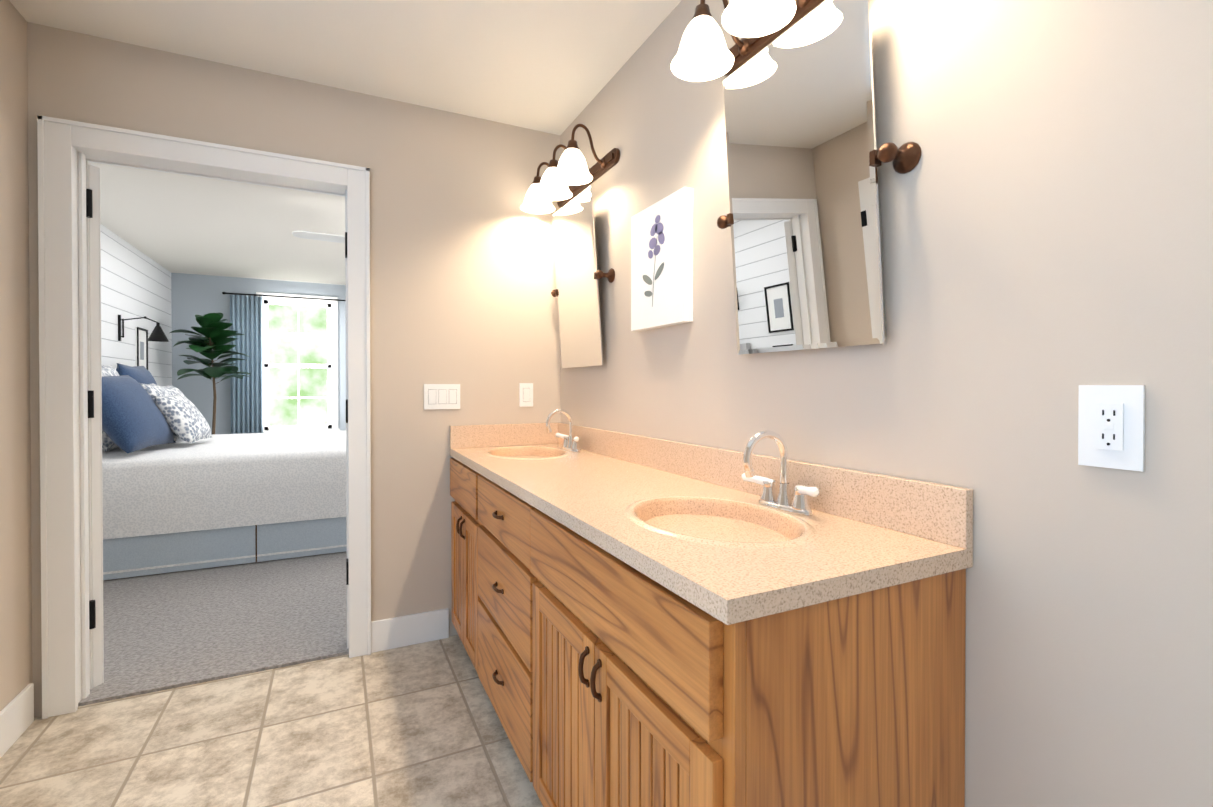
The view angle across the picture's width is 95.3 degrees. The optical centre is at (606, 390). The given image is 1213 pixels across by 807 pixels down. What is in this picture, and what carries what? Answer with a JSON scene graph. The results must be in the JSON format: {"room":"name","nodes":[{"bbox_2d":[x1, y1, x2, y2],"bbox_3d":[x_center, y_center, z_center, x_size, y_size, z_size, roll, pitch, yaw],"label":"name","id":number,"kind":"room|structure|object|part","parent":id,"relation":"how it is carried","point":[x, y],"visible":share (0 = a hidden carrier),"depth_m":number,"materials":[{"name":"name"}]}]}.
{"room":"bathroom","nodes":[
{"label":"bathroom","id":0,"kind":"room"},
{"bbox_2d":[0,0,32,710],"bbox_3d":[-1.261,-0.052,0.250,0.120,2.440,3.700,0,1,-26],"label":"wall","id":1,"kind":"structure","parent":0,"point":[16,670],"depth_m":1.84,"materials":[{"name":"beige paint"}]},
{"bbox_2d":[0,683,33,757],"bbox_3d":[-1.937,1.089,1.790,0.014,0.135,0.300,0,1,-26],"label":"baseboard","id":2,"kind":"structure","parent":1,"relation":"attached to","point":[16,716],"depth_m":1.82,"materials":[{"name":"white paint"}]},
{"bbox_2d":[101,225,171,385],"bbox_3d":[-3.870,-0.082,4.005,0.120,2.440,5.100,0,1,-26],"label":"wall","id":3,"kind":"structure","parent":0,"point":[135,283],"depth_m":4.99,"materials":[{"name":"white wood"}]},
{"bbox_2d":[135,327,147,369],"bbox_3d":[-4.381,-0.371,5.211,0.022,0.420,0.300,0,1,-26],"label":"framed picture","id":4,"kind":"object","parent":3,"relation":"attached to","point":[141,347],"visible":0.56,"depth_m":5.19,"materials":[{"name":"black metal"}]},
{"bbox_2d":[118,315,168,341],"bbox_3d":[-4.005,-0.534,4.796,0.334,0.231,0.176,0,1,-26],"label":"sconce","id":5,"kind":"object","parent":3,"relation":"attached to","point":[157,334],"visible":1,"depth_m":4.78,"materials":[{"name":"black metal"}]},
{"bbox_2d":[78,551,348,705],"bbox_3d":[-2.052,1.155,4.850,4.120,0.072,5.200,0,1,-26],"label":"floor","id":6,"kind":"structure","parent":0,"point":[164,631],"depth_m":2.70,"materials":[{"name":"grey carpet"}]},
{"bbox_2d":[170,313,249,433],"bbox_3d":[-4.189,0.135,5.859,0.736,1.953,0.703,0,1,-26],"label":"fiddle-leaf fig plant","id":7,"kind":"object","parent":6,"relation":"on","point":[213,332],"visible":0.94,"depth_m":5.82,"materials":[{"name":"green plant"}]},
{"bbox_2d":[102,363,346,579],"bbox_3d":[-2.807,0.458,4.397,2.107,1.331,1.960,0,1,-26],"label":"bed","id":8,"kind":"object","parent":6,"relation":"on","point":[183,489],"visible":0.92,"depth_m":3.56,"materials":[{"name":"white fabric"}]},
{"bbox_2d":[171,273,345,434],"bbox_3d":[-3.170,-0.107,7.121,3.880,2.440,0.120,0,1,-26],"label":"wall","id":9,"kind":"structure","parent":0,"point":[192,295],"depth_m":6.39,"materials":[{"name":"grey paint"}]},
{"bbox_2d":[222,292,345,433],"bbox_3d":[-3.747,-0.024,6.707,1.510,2.221,0.112,0,1,-26],"label":"curtain","id":10,"kind":"object","parent":9,"relation":"hanging from","point":[246,392],"visible":0.62,"depth_m":6.46,"materials":[{"name":"blue fabric"}]},
{"bbox_2d":[256,292,339,432],"bbox_3d":[-3.775,-0.294,6.773,0.910,1.740,0.100,0,1,-26],"label":"window","id":11,"kind":"structure","parent":9,"relation":"in","point":[331,365],"depth_m":6.81,"materials":[{"name":"white paint"}]},
{"bbox_2d":[0,635,542,806],"bbox_3d":[-0.291,1.195,0.680,2.230,0.060,3.840,0,1,-26],"label":"floor","id":12,"kind":"structure","parent":0,"point":[418,725],"depth_m":1.80,"materials":[{"name":"tile"}]},
{"bbox_2d":[450,453,965,806],"bbox_3d":[-0.049,0.733,1.785,0.572,0.845,2.017,0,1,-26],"label":"bathroom vanity","id":13,"kind":"object","parent":12,"relation":"on","point":[641,621],"depth_m":0.95,"materials":[{"name":"brown wood"}]},
{"bbox_2d":[450,441,972,628],"bbox_3d":[-0.036,0.293,1.781,0.550,0.035,2.029,0,1,-26],"label":"countertop","id":14,"kind":"structure","parent":13,"relation":"on","point":[747,591],"depth_m":0.95,"materials":[{"name":"beige stone"}]},
{"bbox_2d":[462,441,597,460],"bbox_3d":[-0.350,0.335,2.393,0.410,0.138,0.540,0,1,-26],"label":"sink","id":15,"kind":"object","parent":14,"relation":"in","point":[541,450],"depth_m":2.53,"materials":[{"name":"beige stone"}]},
{"bbox_2d":[542,409,585,452],"bbox_3d":[-0.200,0.176,2.465,0.152,0.188,0.164,0,1,-26],"label":"faucet","id":16,"kind":"object","parent":14,"relation":"on","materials":[{"name":"silver metal"}]},
{"bbox_2d":[574,485,889,568],"bbox_3d":[0.230,0.345,1.212,0.410,0.138,0.541,0,1,-26],"label":"sink","id":17,"kind":"object","parent":14,"relation":"in","point":[710,525],"depth_m":1.23,"materials":[{"name":"beige stone"}]},
{"bbox_2d":[738,430,821,512],"bbox_3d":[0.379,0.186,1.284,0.152,0.188,0.165,0,1,-26],"label":"faucet","id":18,"kind":"object","parent":14,"relation":"on","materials":[{"name":"silver metal"}]},
{"bbox_2d":[27,22,559,717],"bbox_3d":[-0.616,-0.071,2.694,3.430,2.440,0.120,0,1,-26],"label":"wall","id":19,"kind":"structure","parent":0,"point":[463,276],"depth_m":2.49,"materials":[{"name":"beige paint"}]},
{"bbox_2d":[88,164,103,687],"bbox_3d":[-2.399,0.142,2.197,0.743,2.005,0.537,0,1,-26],"label":"bedroom door","id":20,"kind":"structure","parent":19,"relation":"in","point":[96,434],"depth_m":2.13,"materials":[{"name":"white paint"}]},
{"bbox_2d":[37,115,370,718],"bbox_3d":[-1.540,0.096,2.241,1.064,2.112,0.176,0,1,-26],"label":"door frame","id":21,"kind":"structure","parent":19,"relation":"attached to","point":[68,151],"depth_m":2.03,"materials":[{"name":"white paint"}]},
{"bbox_3d":[-1.541,0.072,2.243,0.909,1.664,0.050,0,0,-21],"label":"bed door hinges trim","id":22,"kind":"part","parent":21,"relation":"part of","materials":[{"name":"black metal"}]},
{"bbox_2d":[371,608,448,652],"bbox_3d":[-0.884,1.083,2.497,0.333,0.135,0.014,0,1,-26],"label":"baseboard","id":23,"kind":"structure","parent":19,"relation":"attached to","point":[396,632],"depth_m":2.49,"materials":[{"name":"white paint"}]},
{"bbox_2d":[424,384,459,409],"bbox_3d":[-0.757,0.030,2.553,0.162,0.116,0.007,0,1,-26],"label":"switch plate","id":24,"kind":"object","parent":19,"relation":"attached to","point":[441,396],"visible":1,"depth_m":2.55,"materials":[{"name":"white plastic"}]},
{"bbox_2d":[450,423,541,448],"bbox_3d":[-0.488,0.216,2.677,0.529,0.105,0.021,0,1,-26],"label":"backsplash","id":25,"kind":"structure","parent":19,"relation":"attached to","point":[519,433],"depth_m":2.64,"materials":[{"name":"beige stone"}]},
{"bbox_2d":[519,383,532,406],"bbox_3d":[-0.396,0.023,2.730,0.070,0.116,0.007,0,1,-26],"label":"switch plate","id":26,"kind":"object","parent":19,"relation":"attached to","point":[525,394],"visible":1,"depth_m":2.73,"materials":[{"name":"white plastic"}]},
{"bbox_2d":[9,0,681,284],"bbox_3d":[-1.207,-1.335,3.106,4.120,0.080,9.040,0,1,-26],"label":"ceiling","id":27,"kind":"structure","parent":0,"point":[551,66],"depth_m":2.18,"materials":[{"name":"white paint"}]},
{"bbox_2d":[292,230,344,242],"bbox_3d":[-1.569,-1.091,4.028,1.254,0.420,1.276,0,1,-26],"label":"ceiling fan","id":28,"kind":"object","parent":27,"relation":"hanging from","point":[320,236],"depth_m":3.79,"materials":[{"name":"white"}]},
{"bbox_2d":[560,0,1212,806],"bbox_3d":[0.660,-0.059,1.125,0.120,2.440,3.820,0,1,-26],"label":"wall","id":29,"kind":"structure","parent":0,"point":[1046,222],"depth_m":0.92,"materials":[{"name":"beige paint"}]},
{"bbox_2d":[520,124,619,213],"bbox_3d":[-0.199,-0.978,2.456,0.240,0.228,0.660,0,1,-26],"label":"wall lamp","id":30,"kind":"object","parent":29,"relation":"attached to","point":[570,168],"visible":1,"depth_m":2.38,"materials":[{"name":"white glass"}]},
{"bbox_2d":[551,185,614,367],"bbox_3d":[-0.128,-0.475,2.495,0.083,0.739,0.570,0,1,-26],"label":"mirror","id":31,"kind":"object","parent":29,"relation":"attached to","point":[579,275],"visible":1,"depth_m":2.45,"materials":[{"name":"clear glass"}]},
{"bbox_2d":[631,187,692,330],"bbox_3d":[0.184,-0.433,1.913,0.035,0.425,0.350,0,1,-26],"label":"picture","id":32,"kind":"object","parent":29,"relation":"attached to","point":[662,263],"visible":1,"depth_m":1.86,"materials":[{"name":"white paper"}]},
{"bbox_2d":[671,0,823,81],"bbox_3d":[0.380,-0.969,1.276,0.240,0.228,0.660,0,1,-26],"label":"wall lamp","id":33,"kind":"object","parent":29,"relation":"attached to","point":[704,53],"visible":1,"depth_m":1.40,"materials":[{"name":"white glass"}]},
{"bbox_2d":[558,425,972,548],"bbox_3d":[0.201,0.223,1.897,0.021,0.105,2.029,0,1,-26],"label":"backsplash","id":34,"kind":"structure","parent":29,"relation":"attached to","point":[939,512],"depth_m":1.21,"materials":[{"name":"beige stone"}]},
{"bbox_2d":[717,0,920,354],"bbox_3d":[0.451,-0.466,1.315,0.083,0.739,0.570,0,1,-26],"label":"mirror","id":35,"kind":"object","parent":29,"relation":"attached to","point":[805,158],"visible":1,"depth_m":1.26,"materials":[{"name":"clear glass"}]},
{"bbox_2d":[1078,385,1144,471],"bbox_3d":[0.741,0.054,0.814,0.008,0.122,0.076,0,1,-26],"label":"electrical outlet plate","id":36,"kind":"object","parent":29,"relation":"attached to","point":[1111,426],"visible":1,"depth_m":0.81,"materials":[{"name":"white plastic"}]},
{"label":"outside","id":37,"kind":"structure","parent":0,"visible":0},
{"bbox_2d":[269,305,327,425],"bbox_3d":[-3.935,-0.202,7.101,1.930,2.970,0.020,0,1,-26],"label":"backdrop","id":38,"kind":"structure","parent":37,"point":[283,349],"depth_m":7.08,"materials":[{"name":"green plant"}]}
]}

